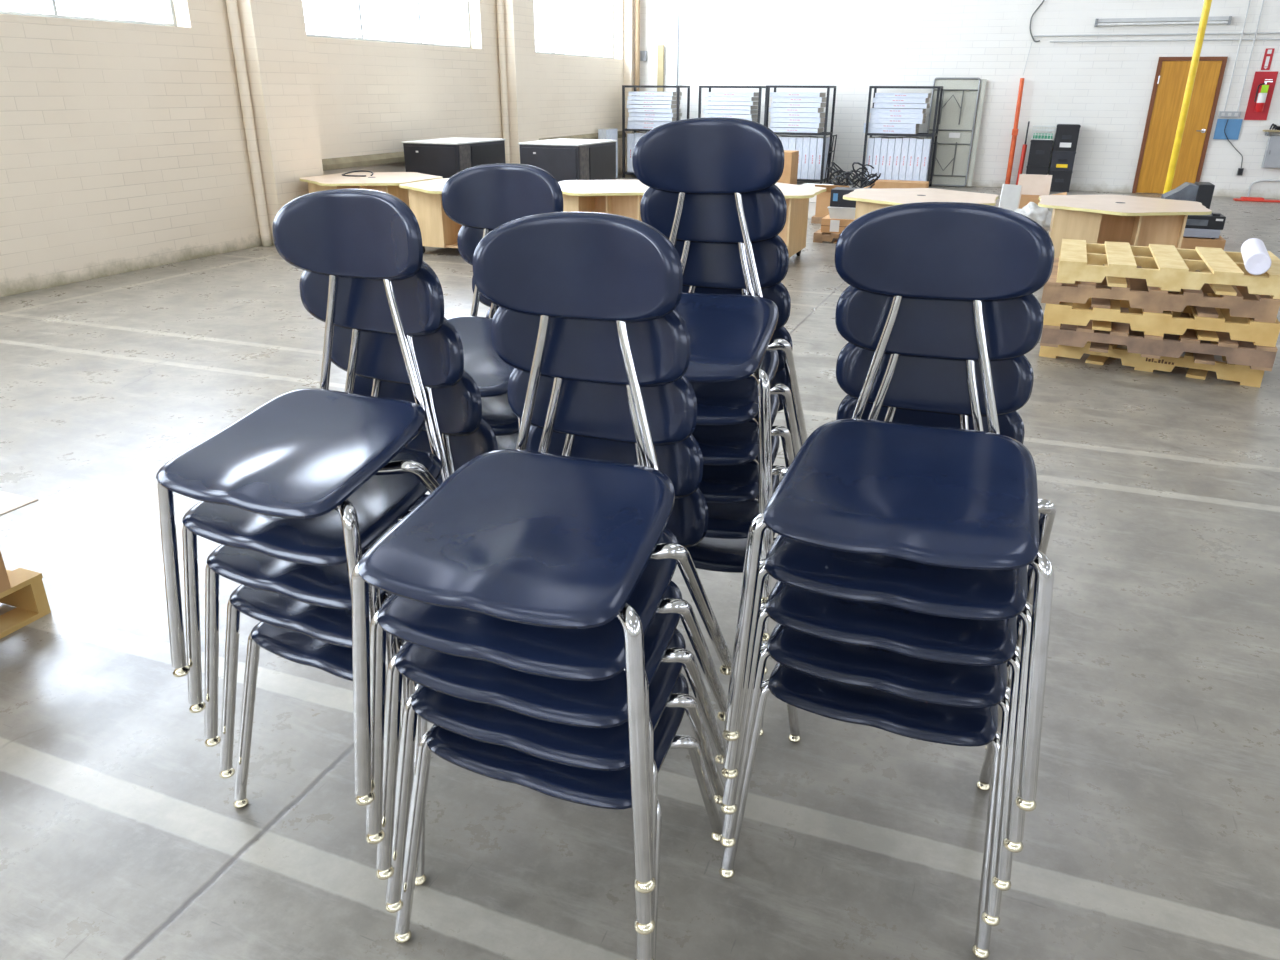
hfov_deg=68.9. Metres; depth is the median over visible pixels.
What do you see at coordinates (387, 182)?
table
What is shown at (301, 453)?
chair
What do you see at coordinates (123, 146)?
wall
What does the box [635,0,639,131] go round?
pipe
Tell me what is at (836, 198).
carton
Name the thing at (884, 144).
carton
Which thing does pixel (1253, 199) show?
strap
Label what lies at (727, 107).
carton
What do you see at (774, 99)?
carton
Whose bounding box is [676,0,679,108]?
pipe
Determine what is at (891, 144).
carton
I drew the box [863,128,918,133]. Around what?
carton
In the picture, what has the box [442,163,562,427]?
chair
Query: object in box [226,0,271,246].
drain pipe
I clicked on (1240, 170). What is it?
wall outlet
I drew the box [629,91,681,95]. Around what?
carton
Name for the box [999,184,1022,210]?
board
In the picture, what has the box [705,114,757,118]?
carton
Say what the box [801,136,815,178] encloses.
carton
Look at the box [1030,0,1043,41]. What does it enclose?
cable
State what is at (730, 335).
chair
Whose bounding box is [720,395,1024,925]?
chair
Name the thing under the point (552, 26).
window
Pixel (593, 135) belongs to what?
trim
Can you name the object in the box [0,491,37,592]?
cardboard box
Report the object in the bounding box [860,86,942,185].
rack
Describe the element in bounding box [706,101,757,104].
carton
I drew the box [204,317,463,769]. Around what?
chair
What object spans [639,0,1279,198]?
wall
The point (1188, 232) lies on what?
scanner
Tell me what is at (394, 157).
trim
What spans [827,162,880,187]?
cable tangle
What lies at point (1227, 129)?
panel
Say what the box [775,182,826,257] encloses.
table
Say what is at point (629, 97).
carton
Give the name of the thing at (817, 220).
crate
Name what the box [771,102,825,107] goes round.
carton
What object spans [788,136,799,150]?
carton
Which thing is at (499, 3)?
drain pipe
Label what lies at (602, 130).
carton
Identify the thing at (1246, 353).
wooden pallet
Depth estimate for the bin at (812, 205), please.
12.11 m
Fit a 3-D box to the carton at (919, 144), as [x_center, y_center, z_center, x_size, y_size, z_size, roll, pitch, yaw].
[4.784,-5.481,15.979,0.108,0.697,0.470,9,24,20]
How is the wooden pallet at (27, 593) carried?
on the floor
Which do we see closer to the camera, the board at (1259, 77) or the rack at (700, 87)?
the board at (1259, 77)
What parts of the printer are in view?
control panel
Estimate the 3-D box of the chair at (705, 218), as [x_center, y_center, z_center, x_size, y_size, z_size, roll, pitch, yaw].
[0.148,-0.259,2.317,0.551,0.946,0.526,9,24,20]
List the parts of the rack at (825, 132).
rack post, frame, shelf frame, shelf frame, rack post, rack post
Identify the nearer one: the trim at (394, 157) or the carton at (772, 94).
the trim at (394, 157)
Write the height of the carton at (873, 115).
0.079 m
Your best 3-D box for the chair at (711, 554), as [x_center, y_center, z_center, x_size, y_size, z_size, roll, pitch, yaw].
[0.167,0.129,2.586,0.551,0.873,0.556,9,24,20]
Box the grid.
[823,135,839,185]
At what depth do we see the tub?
10.15 m
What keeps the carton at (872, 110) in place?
on the carton at (873, 115)
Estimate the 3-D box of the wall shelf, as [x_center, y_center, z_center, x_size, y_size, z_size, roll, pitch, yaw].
[9.935,-5.370,14.308,0.620,0.177,0.200,9,24,20]
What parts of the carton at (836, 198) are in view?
printed panel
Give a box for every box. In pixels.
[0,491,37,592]
[640,51,646,60]
[821,215,853,233]
[1261,135,1279,167]
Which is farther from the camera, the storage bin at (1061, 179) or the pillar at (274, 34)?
the storage bin at (1061, 179)
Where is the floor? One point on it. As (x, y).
(1152, 832)
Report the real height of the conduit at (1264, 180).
0.286 m
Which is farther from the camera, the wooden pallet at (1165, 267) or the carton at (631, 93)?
the carton at (631, 93)
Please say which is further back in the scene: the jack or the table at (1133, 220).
the jack
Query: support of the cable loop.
on the table at (387, 182)
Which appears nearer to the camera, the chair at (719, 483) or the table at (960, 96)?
the chair at (719, 483)
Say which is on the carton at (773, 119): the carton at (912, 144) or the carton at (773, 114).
the carton at (773, 114)
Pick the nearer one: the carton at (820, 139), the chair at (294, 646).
the chair at (294, 646)
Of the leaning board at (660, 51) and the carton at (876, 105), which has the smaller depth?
the carton at (876, 105)
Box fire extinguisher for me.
[1254,79,1272,111]
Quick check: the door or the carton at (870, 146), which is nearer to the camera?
the door
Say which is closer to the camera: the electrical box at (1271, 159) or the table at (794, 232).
the table at (794, 232)
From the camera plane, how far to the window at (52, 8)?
7.94 m
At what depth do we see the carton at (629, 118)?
17.02 m
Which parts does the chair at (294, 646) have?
leg, seat, leg, backrest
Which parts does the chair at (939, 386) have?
leg, post, seat, backrest, post, leg, leg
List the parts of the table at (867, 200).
panel, panel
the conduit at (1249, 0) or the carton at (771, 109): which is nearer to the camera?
the conduit at (1249, 0)
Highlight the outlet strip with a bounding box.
[1218,111,1240,116]
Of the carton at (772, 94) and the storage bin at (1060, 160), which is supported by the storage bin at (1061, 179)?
the storage bin at (1060, 160)
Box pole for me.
[1163,0,1211,193]
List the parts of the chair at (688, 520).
leg, seat, leg, backrest, leg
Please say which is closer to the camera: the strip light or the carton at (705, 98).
the strip light
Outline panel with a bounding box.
[1213,119,1242,139]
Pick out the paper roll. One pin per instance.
(1256, 258)
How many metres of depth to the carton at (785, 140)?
16.30 m
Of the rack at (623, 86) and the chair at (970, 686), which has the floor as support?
the rack at (623, 86)
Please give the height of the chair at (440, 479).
0.893 m
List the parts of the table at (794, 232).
panel, panel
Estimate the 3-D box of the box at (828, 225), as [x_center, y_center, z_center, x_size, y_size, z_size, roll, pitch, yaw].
[2.351,-2.823,10.317,0.620,0.150,0.403,9,24,20]
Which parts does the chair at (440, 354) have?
leg, seat, post, leg, backrest, post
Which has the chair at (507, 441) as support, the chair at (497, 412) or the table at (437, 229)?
the chair at (497, 412)
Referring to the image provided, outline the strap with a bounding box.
[1233,197,1279,202]
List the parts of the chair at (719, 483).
backrest, seat, leg, leg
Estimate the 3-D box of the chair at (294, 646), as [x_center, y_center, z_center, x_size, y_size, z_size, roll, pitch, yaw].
[-0.587,0.315,2.134,0.551,0.873,0.556,11,25,24]
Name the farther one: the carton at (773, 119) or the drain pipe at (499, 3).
the carton at (773, 119)
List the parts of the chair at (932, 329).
leg, post, seat, backrest, post, leg, leg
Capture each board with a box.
[657,45,663,91]
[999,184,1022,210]
[1244,72,1277,119]
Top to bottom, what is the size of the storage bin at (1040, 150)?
0.400 m
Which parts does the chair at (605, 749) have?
leg, seat, backrest, leg, leg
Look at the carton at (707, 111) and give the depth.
16.50 m
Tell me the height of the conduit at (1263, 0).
2.930 m
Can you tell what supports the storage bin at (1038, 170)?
on the floor
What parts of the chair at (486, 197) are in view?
post, seat, backrest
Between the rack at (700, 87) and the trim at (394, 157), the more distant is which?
the rack at (700, 87)
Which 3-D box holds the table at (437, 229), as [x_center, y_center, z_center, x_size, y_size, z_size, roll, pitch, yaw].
[-1.651,-2.653,9.447,1.312,0.667,1.500,9,24,20]
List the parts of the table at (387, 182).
panel, panel, panel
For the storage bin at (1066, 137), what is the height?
0.400 m
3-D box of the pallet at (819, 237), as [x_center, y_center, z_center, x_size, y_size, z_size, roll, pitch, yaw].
[2.520,-2.735,10.432,1.000,0.100,0.809,9,24,20]
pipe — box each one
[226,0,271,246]
[496,0,510,162]
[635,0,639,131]
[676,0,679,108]
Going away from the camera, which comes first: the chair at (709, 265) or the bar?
the chair at (709, 265)
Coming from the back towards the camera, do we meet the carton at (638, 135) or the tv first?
the carton at (638, 135)
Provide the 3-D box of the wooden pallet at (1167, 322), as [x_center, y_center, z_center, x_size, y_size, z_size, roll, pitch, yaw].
[3.167,-1.059,5.761,1.200,0.127,0.959,10,25,23]
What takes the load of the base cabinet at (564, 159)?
on the floor
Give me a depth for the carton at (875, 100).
15.55 m
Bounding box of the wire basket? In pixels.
[1031,125,1055,139]
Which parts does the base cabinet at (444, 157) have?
door, panel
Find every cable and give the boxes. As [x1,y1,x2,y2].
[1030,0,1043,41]
[1228,140,1242,167]
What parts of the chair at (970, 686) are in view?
leg, seat, backrest, leg, leg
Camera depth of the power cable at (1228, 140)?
14.69 m
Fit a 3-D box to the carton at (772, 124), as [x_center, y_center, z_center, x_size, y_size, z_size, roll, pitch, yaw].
[2.759,-6.221,16.333,0.864,0.076,0.470,9,24,20]
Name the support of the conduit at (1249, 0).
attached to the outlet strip
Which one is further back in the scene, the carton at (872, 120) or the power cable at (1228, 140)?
the carton at (872, 120)
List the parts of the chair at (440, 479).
seat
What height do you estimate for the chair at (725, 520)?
0.893 m
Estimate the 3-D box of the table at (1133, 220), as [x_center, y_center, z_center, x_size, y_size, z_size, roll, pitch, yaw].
[4.146,-2.088,8.184,1.312,0.667,1.500,9,24,20]
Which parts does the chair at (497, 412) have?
backrest, post, seat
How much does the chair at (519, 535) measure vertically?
0.946 m
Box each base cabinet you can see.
[402,137,505,177]
[518,139,616,181]
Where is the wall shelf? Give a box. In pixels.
[1263,124,1279,135]
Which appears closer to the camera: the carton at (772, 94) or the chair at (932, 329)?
the chair at (932, 329)
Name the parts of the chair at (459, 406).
leg, seat, leg, backrest, post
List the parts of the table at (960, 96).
leg, leg, leg, leg, rail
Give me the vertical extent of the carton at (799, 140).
0.687 m
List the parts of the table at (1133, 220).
panel, panel, panel, panel, panel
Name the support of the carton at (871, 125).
on the carton at (870, 130)
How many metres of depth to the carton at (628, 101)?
16.95 m
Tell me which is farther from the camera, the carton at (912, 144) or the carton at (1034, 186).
the carton at (912, 144)
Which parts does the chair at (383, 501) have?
leg, seat, post, backrest, leg, leg, post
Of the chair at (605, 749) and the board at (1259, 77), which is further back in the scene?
the board at (1259, 77)
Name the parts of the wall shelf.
cord coil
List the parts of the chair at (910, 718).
leg, leg, seat, leg, leg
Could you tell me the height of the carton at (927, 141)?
0.703 m
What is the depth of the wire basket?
15.33 m
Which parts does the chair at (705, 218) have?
post, backrest, seat, post, leg, leg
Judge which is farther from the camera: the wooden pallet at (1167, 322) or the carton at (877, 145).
the carton at (877, 145)
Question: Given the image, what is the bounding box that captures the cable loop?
[342,170,373,176]
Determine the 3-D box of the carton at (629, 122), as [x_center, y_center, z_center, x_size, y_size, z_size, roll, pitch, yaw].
[0.261,-6.613,17.270,0.864,0.066,0.470,9,24,20]
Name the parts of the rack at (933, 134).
rack post, rack post, shelf frame, frame, rack post, rack post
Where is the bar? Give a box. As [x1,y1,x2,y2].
[1005,78,1024,183]
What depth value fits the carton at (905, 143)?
15.85 m
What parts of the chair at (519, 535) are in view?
leg, seat, post, backrest, leg, post, leg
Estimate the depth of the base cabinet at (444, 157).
11.20 m
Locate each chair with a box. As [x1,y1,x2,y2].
[156,189,439,676]
[182,261,443,712]
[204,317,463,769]
[219,370,481,827]
[233,417,497,885]
[351,212,731,893]
[366,307,726,934]
[376,368,725,959]
[385,425,723,957]
[394,488,722,959]
[437,308,490,483]
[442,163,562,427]
[457,226,518,435]
[472,277,517,449]
[632,117,807,558]
[640,184,799,603]
[675,235,793,640]
[682,282,790,673]
[686,369,787,735]
[705,326,792,680]
[719,662,1010,958]
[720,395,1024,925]
[721,285,1043,852]
[721,342,1033,890]
[723,202,1055,810]
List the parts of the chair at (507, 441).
backrest, seat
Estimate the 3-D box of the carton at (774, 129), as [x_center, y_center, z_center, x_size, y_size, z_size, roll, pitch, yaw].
[2.738,-6.146,16.370,0.863,0.073,0.470,9,24,20]
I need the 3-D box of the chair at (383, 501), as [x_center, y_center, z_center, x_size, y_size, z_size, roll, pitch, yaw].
[-0.606,0.025,1.926,0.551,0.930,0.528,11,25,24]
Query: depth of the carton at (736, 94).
16.34 m
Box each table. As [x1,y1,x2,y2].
[300,172,442,207]
[399,178,462,252]
[558,180,648,220]
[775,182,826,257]
[843,188,998,219]
[926,77,986,186]
[1038,194,1211,257]
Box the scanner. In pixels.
[1183,228,1220,238]
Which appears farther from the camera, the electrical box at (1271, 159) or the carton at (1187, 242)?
the electrical box at (1271, 159)
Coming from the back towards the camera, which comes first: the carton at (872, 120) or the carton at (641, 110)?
the carton at (641, 110)
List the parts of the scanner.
lid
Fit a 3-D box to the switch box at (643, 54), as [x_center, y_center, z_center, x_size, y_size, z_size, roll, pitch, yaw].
[0.068,-7.998,17.594,0.120,0.170,0.060,9,24,20]
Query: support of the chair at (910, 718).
on the floor
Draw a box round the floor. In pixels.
[0,174,1279,959]
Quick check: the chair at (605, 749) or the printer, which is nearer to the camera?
the chair at (605, 749)
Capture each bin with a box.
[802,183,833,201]
[808,202,815,218]
[1026,165,1048,174]
[1027,140,1052,165]
[1049,170,1072,191]
[1050,151,1075,170]
[1053,124,1080,150]
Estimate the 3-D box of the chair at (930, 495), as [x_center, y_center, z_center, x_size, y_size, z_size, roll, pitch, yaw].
[0.508,0.002,1.701,0.551,0.946,0.526,9,24,20]
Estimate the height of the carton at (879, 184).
0.140 m
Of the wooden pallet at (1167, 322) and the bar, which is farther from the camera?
the bar
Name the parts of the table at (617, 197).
panel, panel, panel, panel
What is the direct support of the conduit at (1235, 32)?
attached to the wall at (852, 46)
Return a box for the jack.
[1016,121,1029,184]
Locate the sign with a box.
[1261,48,1274,69]
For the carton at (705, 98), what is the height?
0.064 m
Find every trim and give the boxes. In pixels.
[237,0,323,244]
[322,151,404,170]
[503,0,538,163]
[539,131,625,140]
[624,0,634,171]
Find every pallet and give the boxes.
[0,567,50,638]
[813,229,839,243]
[1039,333,1263,387]
[1040,306,1277,370]
[1041,258,1279,322]
[1043,286,1279,346]
[1056,239,1279,298]
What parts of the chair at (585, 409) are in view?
leg, seat, post, backrest, post, leg, leg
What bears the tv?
on the carton
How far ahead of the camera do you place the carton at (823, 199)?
11.60 m
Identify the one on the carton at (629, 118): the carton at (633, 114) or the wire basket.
the carton at (633, 114)
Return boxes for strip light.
[1094,16,1231,26]
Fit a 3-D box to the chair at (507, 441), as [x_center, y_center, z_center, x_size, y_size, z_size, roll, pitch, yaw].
[-0.381,-0.139,2.617,0.551,0.912,0.529,10,25,23]
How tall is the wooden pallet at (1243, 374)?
0.127 m
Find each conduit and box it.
[1033,32,1279,36]
[1050,38,1279,41]
[1224,0,1250,110]
[1237,0,1264,111]
[1247,179,1279,196]
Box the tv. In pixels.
[1161,182,1214,208]
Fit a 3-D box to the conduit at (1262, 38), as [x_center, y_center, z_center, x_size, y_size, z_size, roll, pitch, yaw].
[10.845,-6.422,13.554,9.070,0.023,0.024,9,24,20]
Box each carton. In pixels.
[598,128,608,139]
[601,128,611,139]
[604,128,617,177]
[627,100,676,103]
[627,104,679,108]
[627,125,660,128]
[627,132,635,171]
[628,96,680,99]
[628,108,680,112]
[628,117,680,120]
[628,121,673,124]
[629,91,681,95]
[629,112,681,116]
[635,132,645,144]
[704,97,758,100]
[704,105,757,109]
[704,109,757,113]
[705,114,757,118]
[706,92,758,96]
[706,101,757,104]
[740,118,756,121]
[769,107,823,112]
[769,127,822,132]
[770,92,825,96]
[770,112,824,117]
[770,122,824,127]
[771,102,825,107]
[771,117,824,122]
[772,97,825,101]
[778,150,798,184]
[782,136,791,149]
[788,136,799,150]
[796,136,805,178]
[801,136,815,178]
[808,136,819,178]
[815,137,829,179]
[815,185,869,216]
[830,187,874,207]
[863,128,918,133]
[864,122,919,128]
[865,137,874,180]
[870,108,925,113]
[870,118,925,123]
[871,113,926,118]
[871,136,884,179]
[872,179,928,188]
[873,98,928,102]
[874,103,929,107]
[875,93,930,97]
[878,137,891,179]
[885,137,897,179]
[891,137,902,179]
[898,136,910,179]
[905,137,919,180]
[912,138,924,180]
[919,137,931,180]
[1018,174,1066,208]
[1180,236,1225,259]
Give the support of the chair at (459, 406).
on the chair at (294, 646)
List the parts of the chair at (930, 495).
leg, leg, post, seat, backrest, post, leg, leg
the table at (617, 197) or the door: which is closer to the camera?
the table at (617, 197)
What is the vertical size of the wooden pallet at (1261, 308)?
0.127 m
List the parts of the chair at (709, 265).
post, backrest, seat, post, leg, leg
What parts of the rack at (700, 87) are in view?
rack post, frame, rack post, rack post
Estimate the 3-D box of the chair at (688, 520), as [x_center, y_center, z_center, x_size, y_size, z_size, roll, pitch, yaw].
[-0.128,0.452,1.813,0.551,0.873,0.556,9,24,21]
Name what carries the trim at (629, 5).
attached to the wall at (123, 146)
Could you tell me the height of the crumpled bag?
0.359 m
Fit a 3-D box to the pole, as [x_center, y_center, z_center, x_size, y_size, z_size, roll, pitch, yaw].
[6.250,-5.566,10.136,0.076,5.590,0.076,9,24,20]
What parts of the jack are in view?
rod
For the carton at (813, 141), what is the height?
0.687 m
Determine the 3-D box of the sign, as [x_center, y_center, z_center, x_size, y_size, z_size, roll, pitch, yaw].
[9.532,-6.389,14.166,0.115,0.300,0.012,9,24,20]
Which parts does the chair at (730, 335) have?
post, backrest, seat, post, leg, leg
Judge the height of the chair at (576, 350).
0.930 m
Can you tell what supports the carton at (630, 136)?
on the rack at (623, 86)
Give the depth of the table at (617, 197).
8.96 m
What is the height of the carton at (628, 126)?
0.069 m
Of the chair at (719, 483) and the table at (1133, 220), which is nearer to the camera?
the chair at (719, 483)
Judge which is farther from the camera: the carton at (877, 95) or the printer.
the carton at (877, 95)
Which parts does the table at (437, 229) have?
panel, panel, panel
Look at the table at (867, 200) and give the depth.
8.40 m
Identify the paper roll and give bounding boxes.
[1241,238,1270,274]
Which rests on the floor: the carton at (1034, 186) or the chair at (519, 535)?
the carton at (1034, 186)
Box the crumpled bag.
[1015,202,1051,231]
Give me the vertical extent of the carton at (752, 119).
0.069 m
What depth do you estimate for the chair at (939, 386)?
1.72 m
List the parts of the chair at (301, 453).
leg, seat, post, backrest, leg, post, leg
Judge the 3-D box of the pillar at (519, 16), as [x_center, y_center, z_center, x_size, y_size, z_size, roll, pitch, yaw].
[-1.792,-7.029,13.493,0.235,5.600,0.650,9,24,20]
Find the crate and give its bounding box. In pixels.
[811,215,822,223]
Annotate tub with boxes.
[827,206,855,219]
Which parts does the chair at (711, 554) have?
seat, backrest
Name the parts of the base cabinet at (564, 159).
door, panel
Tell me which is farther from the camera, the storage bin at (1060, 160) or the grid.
the grid
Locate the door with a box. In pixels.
[1132,57,1227,193]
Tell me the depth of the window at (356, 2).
11.96 m
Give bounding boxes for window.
[0,0,176,26]
[307,0,470,47]
[536,0,613,58]
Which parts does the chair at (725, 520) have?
seat, backrest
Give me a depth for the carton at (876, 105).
15.58 m
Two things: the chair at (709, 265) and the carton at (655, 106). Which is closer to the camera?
the chair at (709, 265)
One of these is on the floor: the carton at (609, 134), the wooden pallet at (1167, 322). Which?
the carton at (609, 134)
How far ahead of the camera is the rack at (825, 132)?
16.12 m
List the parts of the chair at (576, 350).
leg, seat, post, backrest, post, leg, leg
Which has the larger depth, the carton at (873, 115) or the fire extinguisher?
the carton at (873, 115)
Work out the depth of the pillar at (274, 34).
9.53 m
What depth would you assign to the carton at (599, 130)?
16.77 m
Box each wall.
[0,0,623,296]
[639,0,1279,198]
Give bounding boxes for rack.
[622,85,689,177]
[698,86,769,126]
[764,85,835,183]
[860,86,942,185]
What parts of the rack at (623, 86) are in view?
rack post, shelf frame, frame, rack post, rack post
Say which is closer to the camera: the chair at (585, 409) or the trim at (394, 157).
the chair at (585, 409)
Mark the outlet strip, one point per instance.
(1221, 113)
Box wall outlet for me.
[1237,168,1243,175]
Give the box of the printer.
[1185,213,1225,229]
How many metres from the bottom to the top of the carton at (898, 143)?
0.702 m

